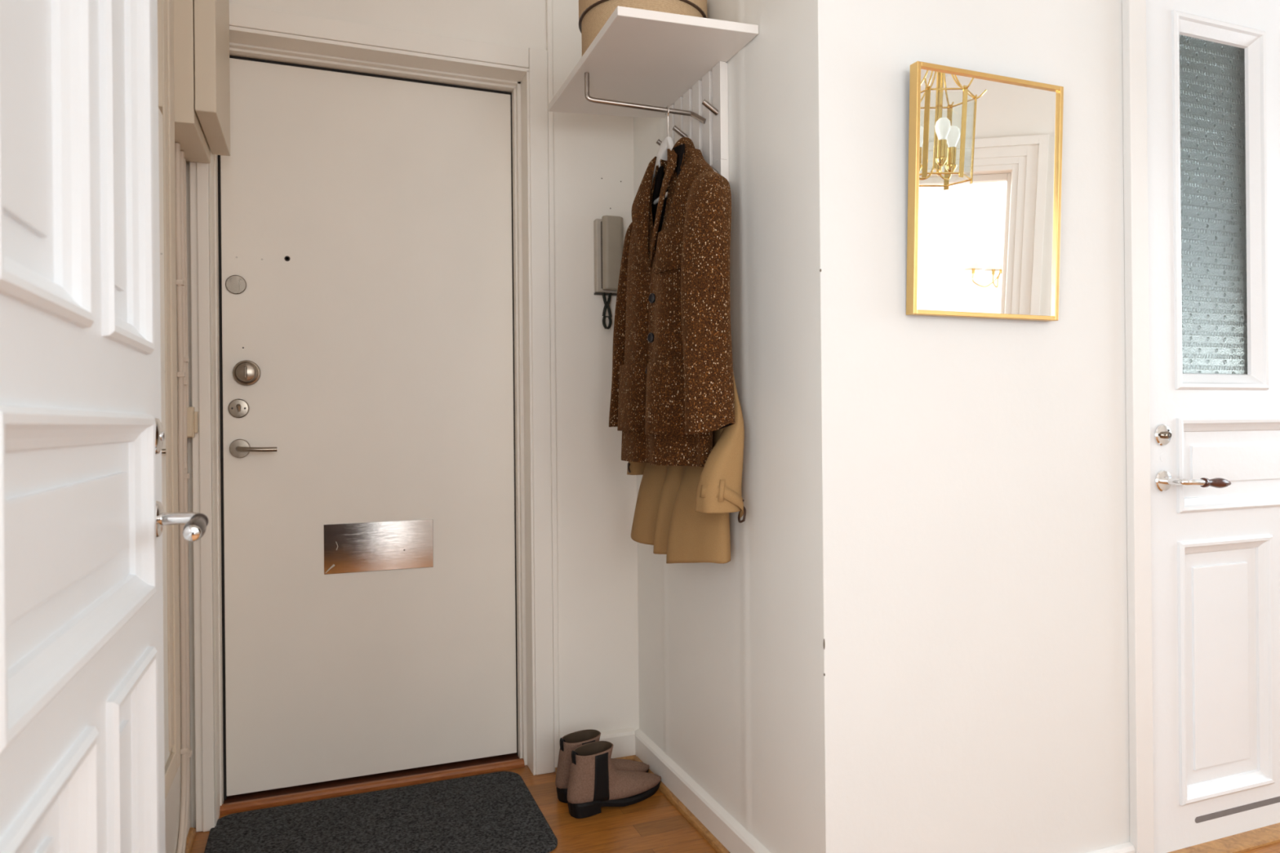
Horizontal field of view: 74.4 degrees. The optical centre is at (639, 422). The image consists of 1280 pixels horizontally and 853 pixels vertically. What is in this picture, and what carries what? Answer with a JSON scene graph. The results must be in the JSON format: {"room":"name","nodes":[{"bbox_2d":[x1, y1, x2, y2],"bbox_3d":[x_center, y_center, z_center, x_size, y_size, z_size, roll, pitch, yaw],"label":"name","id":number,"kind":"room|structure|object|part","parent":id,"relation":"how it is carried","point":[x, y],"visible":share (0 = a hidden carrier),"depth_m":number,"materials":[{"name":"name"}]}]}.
{"room":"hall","nodes":[
{"label":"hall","id":0,"kind":"room"},
{"bbox_2d":[164,301,191,852],"bbox_3d":[-0.493,-0.317,0.233,0.120,2.720,4.452,-1,0,-21],"label":"wall","id":1,"kind":"structure","parent":0,"point":[172,802],"depth_m":1.97,"materials":[{"name":"beige paint"}]},
{"bbox_2d":[0,0,208,852],"bbox_3d":[-0.505,-0.049,0.799,0.107,2.160,0.767,-1,0,-21],"label":"door","id":2,"kind":"structure","parent":1,"relation":"in","point":[82,516],"depth_m":0.76,"materials":[{"name":"white wood"}]},
{"bbox_3d":[-0.483,-0.547,0.648,0.050,0.920,0.254,-1,0,-21],"label":"panel","id":3,"kind":"part","parent":2,"relation":"part of","materials":[{"name":"white wood"}]},
{"bbox_3d":[-0.472,0.596,0.650,0.050,0.635,0.257,-1,0,-21],"label":"panel","id":4,"kind":"part","parent":2,"relation":"part of","materials":[{"name":"white wood"}]},
{"bbox_3d":[-0.530,0.102,0.790,0.050,0.227,0.557,-1,0,-21],"label":"panel","id":5,"kind":"part","parent":2,"relation":"part of","materials":[{"name":"white wood"}]},
{"bbox_3d":[-0.595,-0.546,0.942,0.050,0.920,0.232,-1,0,-21],"label":"panel","id":6,"kind":"part","parent":2,"relation":"part of","materials":[{"name":"white wood"}]},
{"bbox_3d":[-0.584,0.597,0.943,0.050,0.635,0.229,-1,0,-21],"label":"panel","id":7,"kind":"part","parent":2,"relation":"part of","materials":[{"name":"white wood"}]},
{"bbox_2d":[157,0,180,799],"bbox_3d":[-0.789,-0.200,1.258,0.054,1.748,0.872,-1,0,-21],"label":"trim","id":8,"kind":"structure","parent":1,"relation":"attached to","point":[165,7],"depth_m":1.60,"materials":[{"name":"beige paint"}]},
{"bbox_3d":[-0.896,-0.198,1.599,0.005,1.630,0.035,-1,0,-21],"label":"frame","id":9,"kind":"part","parent":8,"relation":"part of","materials":[{"name":"white wood"}]},
{"bbox_3d":[-0.750,0.652,1.239,0.008,0.043,0.814,-1,0,-21],"label":"frame","id":10,"kind":"part","parent":8,"relation":"part of","materials":[{"name":"beige wood"}]},
{"bbox_3d":[-0.913,-0.199,1.647,0.008,1.748,0.057,-1,0,-21],"label":"frame","id":11,"kind":"part","parent":8,"relation":"part of","materials":[{"name":"beige wood"}]},
{"bbox_2d":[176,279,184,285],"bbox_3d":[-1.103,-0.336,2.025,0.016,0.012,0.023,-1,0,-21],"label":"clip","id":12,"kind":"object","parent":1,"relation":"attached to","point":[178,282],"visible":0.87,"depth_m":2.02,"materials":[{"name":"paint"}]},
{"bbox_2d":[174,142,186,852],"bbox_3d":[-1.016,0.174,1.804,0.012,1.680,0.496,-1,0,-21],"label":"cable","id":13,"kind":"object","parent":1,"relation":"attached to","point":[177,146],"visible":0.95,"depth_m":2.02,"materials":[{"name":"paint"}]},
{"bbox_2d":[177,372,185,377],"bbox_3d":[-1.103,-0.116,2.030,0.016,0.012,0.023,-1,0,-21],"label":"clip","id":14,"kind":"object","parent":1,"relation":"attached to","point":[179,374],"visible":0.94,"depth_m":2.02,"materials":[{"name":"paint"}]},
{"bbox_2d":[180,746,189,754],"bbox_3d":[-1.094,0.787,2.030,0.016,0.012,0.023,-1,0,-21],"label":"clip","id":15,"kind":"object","parent":1,"relation":"attached to","point":[184,751],"visible":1,"depth_m":2.02,"materials":[{"name":"paint"}]},
{"bbox_2d":[180,151,190,852],"bbox_3d":[-1.025,0.185,1.830,0.012,1.702,0.551,-1,0,-21],"label":"cable","id":16,"kind":"object","parent":1,"relation":"attached to","point":[182,158],"visible":0.53,"depth_m":2.07,"materials":[{"name":"paint"}]},
{"bbox_2d":[183,356,188,362],"bbox_3d":[-1.124,-0.156,2.083,0.016,0.012,0.023,-1,0,-21],"label":"clip","id":17,"kind":"object","parent":1,"relation":"attached to","point":[185,358],"visible":0.69,"depth_m":2.07,"materials":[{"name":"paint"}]},
{"bbox_2d":[183,380,188,385],"bbox_3d":[-1.121,-0.099,2.077,0.016,0.012,0.023,-1,0,-21],"label":"clip","id":18,"kind":"object","parent":1,"relation":"attached to","point":[185,382],"visible":0.63,"depth_m":2.07,"materials":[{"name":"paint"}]},
{"bbox_2d":[183,473,189,479],"bbox_3d":[-1.119,0.131,2.079,0.016,0.012,0.023,-1,0,-21],"label":"clip","id":19,"kind":"object","parent":1,"relation":"attached to","point":[186,476],"visible":0.68,"depth_m":2.07,"materials":[{"name":"paint"}]},
{"bbox_2d":[184,158,188,407],"bbox_3d":[-1.147,-0.348,2.128,0.009,0.634,0.021,-1,0,-21],"label":"cable","id":20,"kind":"object","parent":1,"relation":"attached to","point":[185,214],"visible":0.46,"depth_m":2.13,"materials":[{"name":"paint"}]},
{"bbox_2d":[186,750,191,757],"bbox_3d":[-1.112,0.814,2.077,0.016,0.012,0.023,-1,0,-21],"label":"clip","id":21,"kind":"object","parent":1,"relation":"attached to","point":[188,754],"visible":0.57,"depth_m":2.07,"materials":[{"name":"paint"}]},
{"bbox_2d":[185,827,195,852],"bbox_3d":[-0.745,1.037,1.117,0.014,0.016,2.225,-1,0,-21],"label":"trim","id":22,"kind":"structure","parent":1,"relation":"attached to","point":[192,833],"depth_m":2.10,"materials":[{"name":"brown wood"}]},
{"bbox_2d":[173,0,210,163],"bbox_3d":[-1.083,-1.159,2.016,0.062,0.984,0.306,-1,0,-21],"label":"box","id":23,"kind":"object","parent":1,"relation":"attached to","point":[188,131],"visible":0.55,"depth_m":1.88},
{"bbox_2d":[194,0,230,155],"bbox_3d":[-1.036,-1.174,2.043,0.043,0.955,0.329,-1,0,-21],"label":"box","id":24,"kind":"object","parent":23,"relation":"attached to","point":[211,17],"visible":1,"depth_m":1.91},
{"bbox_2d":[186,406,198,437],"bbox_3d":[-1.138,-0.002,2.141,0.026,0.078,0.037,-1,0,-21],"label":"switch box","id":25,"kind":"object","parent":1,"relation":"attached to","point":[192,415],"visible":0.73,"depth_m":2.13,"materials":[{"name":"beige plastic"}]},
{"bbox_3d":[-1.132,-0.002,2.151,0.007,0.054,0.022,-1,0,-21],"label":"plate","id":26,"kind":"part","parent":25,"relation":"part of","materials":[{"name":"beige plastic"}]},
{"bbox_2d":[186,0,639,827],"bbox_3d":[-0.623,-0.316,2.480,1.240,2.720,0.161,-1,0,-21],"label":"wall","id":27,"kind":"structure","parent":0,"point":[597,609],"depth_m":2.56,"materials":[{"name":"white paint"}]},
{"bbox_2d":[189,161,214,832],"bbox_3d":[-1.130,0.099,2.179,0.044,1.900,0.038,-1,0,-21],"label":"trim","id":28,"kind":"structure","parent":27,"relation":"attached to","point":[198,171],"depth_m":2.16,"materials":[{"name":"white wood"}]},
{"bbox_2d":[220,57,516,796],"bbox_3d":[-0.765,0.006,2.455,0.810,2.035,0.093,-1,0,-21],"label":"door","id":29,"kind":"structure","parent":27,"relation":"in","point":[366,274],"depth_m":2.45,"materials":[{"name":"beige metal"}]},
{"bbox_3d":[-1.084,-0.138,2.322,0.071,0.071,0.038,-1,0,-21],"label":"lock knob","id":30,"kind":"part","parent":29,"relation":"part of","materials":[{"name":"silver metal"}]},
{"bbox_3d":[-1.055,0.072,2.321,0.106,0.017,0.049,-1,0,-21],"label":"lever","id":31,"kind":"part","parent":29,"relation":"part of","materials":[{"name":"silver metal"}]},
{"bbox_3d":[-0.760,0.360,2.463,0.305,0.143,0.002,-1,0,-21],"label":"steel plate","id":32,"kind":"part","parent":29,"relation":"part of","materials":[{"name":"silver metal"}]},
{"bbox_2d":[208,25,535,826],"bbox_3d":[-0.743,0.001,2.415,0.850,2.090,0.190,-1,0,-21],"label":"trim","id":33,"kind":"structure","parent":27,"relation":"attached to","point":[243,42],"depth_m":2.49,"materials":[{"name":"beige wood"}]},
{"bbox_2d":[219,753,524,815],"bbox_3d":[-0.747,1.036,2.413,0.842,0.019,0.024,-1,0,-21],"label":"trim","id":34,"kind":"structure","parent":27,"relation":"attached to","point":[233,807],"depth_m":2.39,"materials":[{"name":"brown wood"}]},
{"bbox_2d":[229,3,528,68],"bbox_3d":[-0.726,-1.073,2.348,0.848,0.057,0.018,-1,0,-21],"label":"trim","id":35,"kind":"structure","parent":27,"relation":"attached to","point":[240,15],"depth_m":2.34,"materials":[{"name":"white wood"}]},
{"bbox_2d":[528,47,554,775],"bbox_3d":[-0.294,-0.035,2.509,0.056,2.152,0.018,-1,0,-21],"label":"trim","id":36,"kind":"structure","parent":27,"relation":"attached to","point":[538,58],"depth_m":2.50,"materials":[{"name":"white wood"}]},
{"bbox_2d":[546,0,559,772],"bbox_3d":[-0.263,-0.314,2.523,0.016,2.710,0.016,-1,0,-21],"label":"trim","id":37,"kind":"structure","parent":27,"relation":"attached to","point":[548,2],"depth_m":2.52,"materials":[{"name":"white wood"}]},
{"bbox_2d":[555,755,635,773],"bbox_3d":[-0.131,1.032,2.548,0.256,0.015,0.013,-1,0,-21],"label":"trim","id":38,"kind":"structure","parent":27,"relation":"attached to","point":[628,757],"depth_m":2.58,"materials":[{"name":"brown wood"}]},
{"bbox_2d":[559,728,635,758],"bbox_3d":[-0.130,0.993,2.567,0.240,0.093,0.020,-1,0,-21],"label":"baseboard","id":39,"kind":"structure","parent":27,"relation":"attached to","point":[623,740],"depth_m":2.59,"materials":[{"name":"white wood"}]},
{"bbox_2d":[593,215,623,329],"bbox_3d":[-0.089,-0.454,2.564,0.088,0.340,0.062,-1,0,-21],"label":"phone","id":40,"kind":"object","parent":27,"relation":"attached to","point":[608,230],"visible":1,"depth_m":2.54,"materials":[{"name":"beige plastic"}]},
{"bbox_3d":[-0.100,-0.340,2.560,0.034,0.112,0.014,-1,0,-30],"label":"coiled cord","id":41,"kind":"part","parent":40,"relation":"part of","materials":[{"name":"black plastic"}]},
{"bbox_2d":[633,0,826,852],"bbox_3d":[0.188,-0.323,2.235,0.100,2.720,1.196,-1,0,-21],"label":"wall","id":42,"kind":"structure","parent":0,"point":[782,60],"depth_m":1.84,"materials":[{"name":"white paint"}]},
{"bbox_2d":[548,5,758,182],"bbox_3d":[0.006,-0.728,2.102,0.326,0.308,0.609,-1,0,-21],"label":"shelf","id":43,"kind":"object","parent":42,"relation":"attached to","point":[641,62],"visible":0.74,"depth_m":2.04,"materials":[{"name":"wood"}]},
{"bbox_2d":[578,0,706,55],"bbox_3d":[0.008,-0.973,2.088,0.318,0.180,0.318,-1,0,-21],"label":"box","id":44,"kind":"object","parent":43,"relation":"on","point":[593,15],"visible":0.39,"depth_m":1.98,"materials":[{"name":"cardboard"}]},
{"bbox_3d":[0.007,-1.023,2.088,0.317,0.080,0.317,-1,0,-21],"label":"lid","id":45,"kind":"part","parent":44,"relation":"part of","materials":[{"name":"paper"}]},
{"bbox_3d":[0.007,-0.983,2.088,0.318,0.003,0.318,-1,0,-21],"label":"lid trim","id":46,"kind":"part","parent":44,"relation":"part of","materials":[{"name":"beige cardboard"}]},
{"bbox_3d":[0.014,-0.801,2.099,0.303,0.121,0.043,-1,0,-3],"label":"coat rail","id":47,"kind":"part","parent":43,"relation":"part of","materials":[{"name":"metal"}]},
{"bbox_2d":[651,105,674,204],"bbox_3d":[0.075,-0.655,2.113,0.046,0.276,0.340,-1,0,-21],"label":"hanger","id":48,"kind":"object","parent":43,"relation":"hanging from","point":[668,143],"visible":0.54,"depth_m":2.13,"materials":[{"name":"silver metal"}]},
{"bbox_3d":[0.045,-0.638,2.192,0.046,0.158,0.170,-1,0,-21],"label":"arm","id":49,"kind":"part","parent":48,"relation":"part of"},
{"bbox_3d":[0.106,-0.617,2.033,0.028,0.200,0.170,-1,0,-21],"label":"arm","id":50,"kind":"part","parent":48,"relation":"part of"},
{"bbox_2d":[608,137,734,466],"bbox_3d":[0.066,-0.304,2.107,0.170,0.809,0.646,-1,0,-21],"label":"coat","id":51,"kind":"object","parent":48,"relation":"hanging from","point":[673,380],"visible":1,"depth_m":1.96,"materials":[{"name":"brown fabric"}]},
{"bbox_2d":[626,372,746,564],"bbox_3d":[0.083,-0.150,2.123,0.131,0.988,0.647,-1,0,-21],"label":"coat","id":52,"kind":"object","parent":43,"relation":"hanging from","point":[682,512],"visible":0.38,"depth_m":1.99,"materials":[{"name":"fabric"}]},
{"bbox_3d":[0.141,-0.602,2.172,0.016,0.054,0.336,-1,0,-21],"label":"rail","id":53,"kind":"part","parent":43,"relation":"part of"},
{"bbox_2d":[656,117,671,758],"bbox_3d":[0.063,-0.361,2.417,0.002,2.622,0.060,-1,0,-21],"label":"trim","id":54,"kind":"structure","parent":42,"relation":"attached to","point":[660,121],"depth_m":2.41,"materials":[{"name":"white wood"}]},
{"bbox_2d":[632,756,729,852],"bbox_3d":[0.163,1.028,2.117,0.014,0.016,1.002,-1,0,-21],"label":"trim","id":55,"kind":"structure","parent":42,"relation":"attached to","point":[690,817],"depth_m":2.19,"materials":[{"name":"brown wood"}]},
{"bbox_2d":[635,728,770,852],"bbox_3d":[0.173,0.993,2.138,0.020,0.088,1.036,-1,0,-21],"label":"baseboard","id":56,"kind":"structure","parent":42,"relation":"attached to","point":[723,826],"depth_m":2.18,"materials":[{"name":"white wood"}]},
{"bbox_2d":[733,0,753,835],"bbox_3d":[0.236,-0.363,1.964,0.002,2.622,0.060,-1,0,-21],"label":"trim","id":57,"kind":"structure","parent":42,"relation":"attached to","point":[739,6],"depth_m":1.96,"materials":[{"name":"white wood"}]},
{"bbox_2d":[190,764,1279,852],"bbox_3d":[2.151,1.068,0.281,6.200,0.100,7.800,-1,0,-21],"label":"floor","id":58,"kind":"structure","parent":0,"point":[652,824],"depth_m":2.17,"materials":[{"name":"brown wood"}]},
{"bbox_2d":[204,771,557,852],"bbox_3d":[-0.658,1.040,2.141,0.814,0.008,0.507,-1,0,-21],"label":"doormat","id":59,"kind":"object","parent":58,"relation":"on","point":[495,812],"visible":0.91,"depth_m":2.18,"materials":[{"name":"fabric"}]},
{"bbox_2d":[555,729,648,803],"bbox_3d":[-0.101,0.954,2.400,0.308,0.169,0.089,-1,0,-34],"label":"boot","id":60,"kind":"object","parent":58,"relation":"on","point":[568,743],"visible":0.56,"depth_m":2.33,"materials":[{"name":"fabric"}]},
{"bbox_2d":[567,741,661,818],"bbox_3d":[-0.065,0.954,2.314,0.308,0.169,0.089,-1,0,-36],"label":"boot","id":61,"kind":"object","parent":58,"relation":"on","point":[594,784],"visible":1,"depth_m":2.25,"materials":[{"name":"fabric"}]},
{"bbox_2d":[817,0,1129,852],"bbox_3d":[1.819,-0.339,2.270,3.176,2.720,0.101,-1,0,-21],"label":"wall","id":62,"kind":"structure","parent":0,"point":[975,643],"depth_m":1.79,"materials":[{"name":"white paint"}]},
{"bbox_2d":[906,61,1063,321],"bbox_3d":[0.731,-0.475,1.778,0.388,0.505,0.044,-1,0,-21],"label":"mirror","id":63,"kind":"object","parent":62,"relation":"attached to","point":[984,176],"visible":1,"depth_m":1.77,"materials":[{"name":"gold glass"}]},
{"bbox_3d":[0.554,-0.473,1.711,0.010,0.505,0.024,-1,2,-21],"label":"frame","id":64,"kind":"part","parent":63,"relation":"part of","materials":[{"name":"gold metal"}]},
{"bbox_3d":[0.730,-0.227,1.787,0.369,0.010,0.024,-1,2,-21],"label":"frame","id":65,"kind":"part","parent":63,"relation":"part of","materials":[{"name":"gold metal"}]},
{"bbox_3d":[0.732,-0.722,1.769,0.369,0.010,0.024,-1,2,-21],"label":"frame","id":66,"kind":"part","parent":63,"relation":"part of","materials":[{"name":"gold metal"}]},
{"bbox_3d":[0.908,-0.476,1.845,0.010,0.505,0.024,-1,2,-21],"label":"frame","id":67,"kind":"part","parent":63,"relation":"part of","materials":[{"name":"gold metal"}]},
{"bbox_2d":[1087,841,1135,852],"bbox_3d":[0.752,1.002,1.797,0.816,0.060,0.014,-1,0,-21],"label":"baseboard","id":68,"kind":"structure","parent":62,"relation":"attached to","point":[1127,847],"depth_m":1.93,"materials":[{"name":"white wood"}]},
{"bbox_2d":[1121,0,1154,852],"bbox_3d":[1.151,-0.097,1.951,0.057,2.252,0.021,-1,0,-21],"label":"trim","id":69,"kind":"structure","parent":62,"relation":"attached to","point":[1134,11],"depth_m":1.94,"materials":[{"name":"white wood"}]},
{"bbox_2d":[1146,0,1279,852],"bbox_3d":[1.628,-0.078,2.133,0.937,2.190,0.108,-1,0,-21],"label":"door","id":70,"kind":"structure","parent":62,"relation":"in","point":[1213,66],"depth_m":2.08,"materials":[{"name":"white wood"}]},
{"bbox_3d":[1.419,-0.534,2.094,0.246,0.825,0.004,-1,0,-21],"label":"glass pane","id":71,"kind":"part","parent":70,"relation":"part of","materials":[{"name":"clear glass"}]},
{"bbox_3d":[1.436,0.598,2.089,0.331,0.629,0.050,-1,0,-21],"label":"panel","id":72,"kind":"part","parent":70,"relation":"part of","materials":[{"name":"white wood"}]},
{"bbox_3d":[1.619,0.099,2.161,0.734,0.227,0.050,-1,0,-21],"label":"panel","id":73,"kind":"part","parent":70,"relation":"part of","materials":[{"name":"white wood"}]},
{"bbox_2d":[1168,822,1279,852],"bbox_3d":[1.625,1.019,2.169,0.962,0.007,0.158,-1,0,-21],"label":"trim","id":74,"kind":"structure","parent":62,"relation":"attached to","point":[1241,842],"depth_m":2.04,"materials":[{"name":"brown wood"}]}
]}

